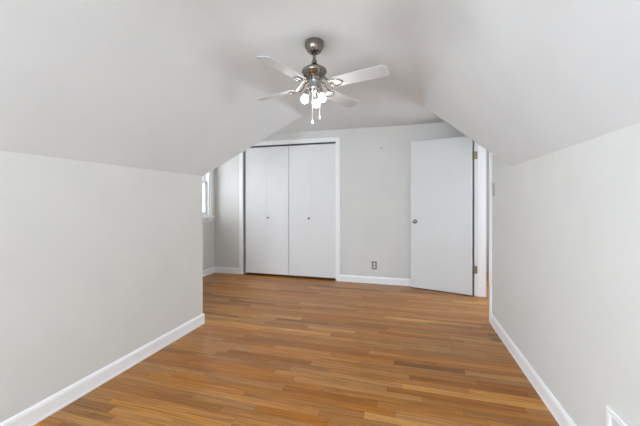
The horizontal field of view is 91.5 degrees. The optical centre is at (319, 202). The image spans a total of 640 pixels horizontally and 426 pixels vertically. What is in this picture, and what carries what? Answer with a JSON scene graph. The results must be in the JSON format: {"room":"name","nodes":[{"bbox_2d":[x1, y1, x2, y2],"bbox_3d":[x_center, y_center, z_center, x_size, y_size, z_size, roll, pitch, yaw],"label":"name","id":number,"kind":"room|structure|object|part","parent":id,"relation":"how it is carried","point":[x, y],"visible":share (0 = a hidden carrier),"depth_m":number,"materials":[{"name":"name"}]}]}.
{"room":"attic bedroom","nodes":[
{"label":"attic bedroom","id":0,"kind":"room"},
{"bbox_2d":[0,151,202,422],"bbox_3d":[-2.405,0.045,1.134,1.375,2.290,4.380,0,0,16],"label":"wall","id":1,"kind":"structure","parent":0,"point":[99,262],"depth_m":1.94,"materials":[{"name":"beige paint"}]},
{"bbox_2d":[0,267,214,425],"bbox_3d":[-2.053,1.140,2.062,1.231,0.098,6.359,0,0,16],"label":"baseboard","id":2,"kind":"structure","parent":1,"relation":"attached to","point":[38,412],"depth_m":2.01,"materials":[{"name":"white paint"}]},
{"bbox_2d":[0,0,302,175],"bbox_3d":[-1.177,-0.693,1.415,0.838,0.875,5.587,0,0,16],"label":"ceiling","id":3,"kind":"structure","parent":0,"point":[160,85],"depth_m":1.84,"materials":[{"name":"white paint"}]},
{"bbox_2d":[203,169,214,269],"bbox_3d":[-2.129,0.045,4.359,0.160,2.290,1.979,0,0,16],"label":"wall","id":4,"kind":"structure","parent":0,"point":[208,227],"depth_m":5.15,"materials":[{"name":"beige paint"}]},
{"bbox_2d":[203,170,214,221],"bbox_3d":[-2.074,-0.318,4.463,0.210,1.275,1.640,0,0,16],"label":"window","id":5,"kind":"structure","parent":4,"relation":"in","point":[208,216],"depth_m":5.15,"materials":[{"name":"white glass"}]},
{"bbox_3d":[-1.979,-0.066,4.824,0.033,0.560,0.683,0,0,16],"label":"sash","id":6,"kind":"part","parent":5,"relation":"part of","materials":[{"name":"white paint"}]},
{"bbox_3d":[-2.098,-0.328,4.470,0.160,1.125,1.470,0,0,16],"label":"frame","id":7,"kind":"part","parent":5,"relation":"part of","materials":[{"name":"white paint"}]},
{"bbox_3d":[-2.013,-0.360,4.446,0.016,1.190,1.600,0,0,16],"label":"casing","id":8,"kind":"part","parent":5,"relation":"part of","materials":[{"name":"white paint"}]},
{"bbox_2d":[33,272,558,425],"bbox_3d":[0.442,1.250,2.031,6.650,0.120,8.250,0,0,16],"label":"floor","id":9,"kind":"structure","parent":0,"point":[269,349],"depth_m":2.23,"materials":[{"name":"brown wood"}]},
{"bbox_2d":[194,0,444,133],"bbox_3d":[-0.733,-1.170,2.003,4.404,0.140,7.559,0,0,16],"label":"ceiling","id":10,"kind":"structure","parent":0,"point":[356,35],"depth_m":2.23,"materials":[{"name":"white paint"}]},
{"bbox_2d":[255,37,389,124],"bbox_3d":[-0.026,-0.812,2.142,0.820,0.574,0.792,0,0,-12],"label":"ceiling fan","id":11,"kind":"object","parent":10,"relation":"hanging from","point":[313,73],"visible":1,"depth_m":2.09,"materials":[{"name":"silver metal"}]},
{"bbox_3d":[-0.322,-0.795,2.321,0.372,0.031,0.114,0,0,33],"label":"blade","id":12,"kind":"part","parent":11,"relation":"part of","materials":[{"name":"white laminate"}]},
{"bbox_3d":[-0.221,-0.795,1.857,0.114,0.031,0.372,0,0,33],"label":"blade","id":13,"kind":"part","parent":11,"relation":"part of","materials":[{"name":"white laminate"}]},
{"bbox_3d":[-0.104,-0.699,2.116,0.050,0.054,0.049,0,0,16],"label":"bulb","id":14,"kind":"part","parent":11,"relation":"part of","materials":[{"name":"white glass"}]},
{"bbox_2d":[303,89,309,97],"bbox_3d":[-0.094,-0.740,2.119,0.049,0.050,0.048,0,0,16],"label":"socket","id":15,"kind":"object","parent":11,"relation":"attached to","point":[306,93],"depth_m":2.10,"materials":[{"name":"silver metal"}]},
{"bbox_3d":[-0.051,-0.668,2.105,0.004,0.232,0.004,0,0,-2],"label":"pull chain","id":16,"kind":"part","parent":11,"relation":"part of","materials":[{"name":"white metal"}]},
{"bbox_3d":[-0.027,-0.699,2.207,0.050,0.054,0.050,0,0,16],"label":"bulb","id":17,"kind":"part","parent":11,"relation":"part of","materials":[{"name":"white glass"}]},
{"bbox_2d":[317,89,323,96],"bbox_3d":[0.005,-0.740,2.102,0.050,0.050,0.047,0,0,16],"label":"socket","id":18,"kind":"object","parent":11,"relation":"attached to","point":[320,92],"depth_m":2.09,"materials":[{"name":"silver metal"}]},
{"bbox_3d":[0.013,-0.699,2.095,0.050,0.054,0.050,0,0,16],"label":"bulb","id":19,"kind":"part","parent":11,"relation":"part of","materials":[{"name":"white glass"}]},
{"bbox_3d":[0.166,-0.795,2.405,0.114,0.031,0.372,0,0,38],"label":"blade","id":20,"kind":"part","parent":11,"relation":"part of","materials":[{"name":"white laminate"}]},
{"bbox_3d":[0.250,-0.795,1.968,0.372,0.031,0.114,0,0,31],"label":"blade","id":21,"kind":"part","parent":11,"relation":"part of","materials":[{"name":"white laminate"}]},
{"bbox_2d":[215,122,465,278],"bbox_3d":[0.130,0.045,4.814,4.264,2.290,0.120,0,0,16],"label":"wall","id":22,"kind":"structure","parent":0,"point":[375,182],"depth_m":4.59,"materials":[{"name":"beige paint"}]},
{"bbox_2d":[239,137,339,280],"bbox_3d":[-0.516,0.102,4.924,1.696,2.173,0.018,0,0,16],"label":"door frame","id":23,"kind":"structure","parent":22,"relation":"attached to","point":[329,139],"depth_m":4.82,"materials":[{"name":"white paint"}]},
{"bbox_2d":[250,142,335,147],"bbox_3d":[-0.497,-0.907,4.959,1.542,0.022,0.040,0,0,16],"label":"track","id":24,"kind":"object","parent":22,"relation":"attached to","point":[322,142],"visible":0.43,"depth_m":4.92,"materials":[{"name":"grey metal"}]},
{"bbox_2d":[245,146,288,274],"bbox_3d":[-0.867,0.133,5.045,0.759,2.050,0.074,0,0,16],"label":"door","id":25,"kind":"structure","parent":24,"relation":"hanging from","point":[266,168],"depth_m":5.04,"materials":[{"name":"white paint"}]},
{"bbox_3d":[-1.044,0.133,5.116,0.379,2.050,0.034,0,0,16],"label":"panel","id":26,"kind":"part","parent":25,"relation":"part of","materials":[{"name":"white paint"}]},
{"bbox_3d":[-0.679,0.133,5.013,0.379,2.050,0.034,0,0,16],"label":"panel","id":27,"kind":"part","parent":25,"relation":"part of","materials":[{"name":"white paint"}]},
{"bbox_2d":[289,144,335,277],"bbox_3d":[-0.129,0.133,4.838,0.759,2.050,0.074,0,0,16],"label":"door","id":28,"kind":"structure","parent":24,"relation":"hanging from","point":[312,168],"depth_m":4.83,"materials":[{"name":"white paint"}]},
{"bbox_3d":[-0.306,0.133,4.908,0.379,2.050,0.034,0,0,16],"label":"panel","id":29,"kind":"part","parent":28,"relation":"part of","materials":[{"name":"white paint"}]},
{"bbox_3d":[0.060,0.133,4.805,0.379,2.050,0.034,0,0,16],"label":"panel","id":30,"kind":"part","parent":28,"relation":"part of","materials":[{"name":"white paint"}]},
{"bbox_2d":[215,267,410,285],"bbox_3d":[0.109,1.140,4.749,3.918,0.098,0.016,0,0,16],"label":"baseboard","id":31,"kind":"structure","parent":22,"relation":"attached to","point":[345,278],"depth_m":4.59,"materials":[{"name":"white paint"}]},
{"bbox_2d":[372,261,376,269],"bbox_3d":[0.795,0.925,4.564,0.074,0.116,0.014,0,0,16],"label":"wall outlet","id":32,"kind":"object","parent":22,"relation":"attached to","point":[374,264],"visible":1,"depth_m":4.56,"materials":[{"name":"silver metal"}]},
{"bbox_2d":[411,136,476,294],"bbox_3d":[1.625,0.169,4.141,0.832,2.018,0.151,0,0,32],"label":"door","id":33,"kind":"structure","parent":22,"relation":"in","point":[441,169],"depth_m":4.13,"materials":[{"name":"white paint"}]},
{"bbox_2d":[486,150,488,272],"bbox_3d":[2.787,0.045,3.605,1.506,2.290,3.490,0,0,16],"label":"wall","id":34,"kind":"structure","parent":0,"point":[487,151],"depth_m":5.28,"materials":[{"name":"grey paint"}]},
{"bbox_2d":[409,0,639,166],"bbox_3d":[0.655,-0.706,0.907,0.818,0.848,5.601,0,0,16],"label":"ceiling","id":35,"kind":"structure","parent":0,"point":[524,80],"depth_m":1.48,"materials":[{"name":"white paint"}]},
{"bbox_2d":[473,123,639,425],"bbox_3d":[1.228,0.045,1.139,0.160,2.290,6.359,0,0,16],"label":"wall","id":36,"kind":"structure","parent":0,"point":[566,222],"depth_m":1.51,"materials":[{"name":"beige paint"}]},
{"bbox_2d":[474,141,491,323],"bbox_3d":[1.876,0.140,3.485,0.168,2.099,0.964,0,0,16],"label":"door frame","id":37,"kind":"structure","parent":36,"relation":"attached to","point":[480,162],"depth_m":3.92,"materials":[{"name":"white paint"}]},
{"bbox_2d":[492,183,494,195],"bbox_3d":[1.655,-0.122,2.983,0.017,0.120,0.072,0,0,16],"label":"light switch","id":38,"kind":"object","parent":36,"relation":"attached to","point":[493,184],"visible":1,"depth_m":2.97,"materials":[{"name":"grey plastic"}]},
{"bbox_2d":[491,314,575,425],"bbox_3d":[0.977,1.140,0.571,0.016,0.098,5.128,0,0,16],"label":"baseboard","id":39,"kind":"structure","parent":36,"relation":"attached to","point":[558,412],"depth_m":1.98,"materials":[{"name":"white paint"}]},
{"bbox_2d":[606,405,627,425],"bbox_3d":[1.125,0.954,1.107,0.022,0.243,0.360,0,0,16],"label":"air vent","id":40,"kind":"object","parent":36,"relation":"in","point":[612,419],"visible":1,"depth_m":1.24,"materials":[{"name":"white metal"}]}
]}

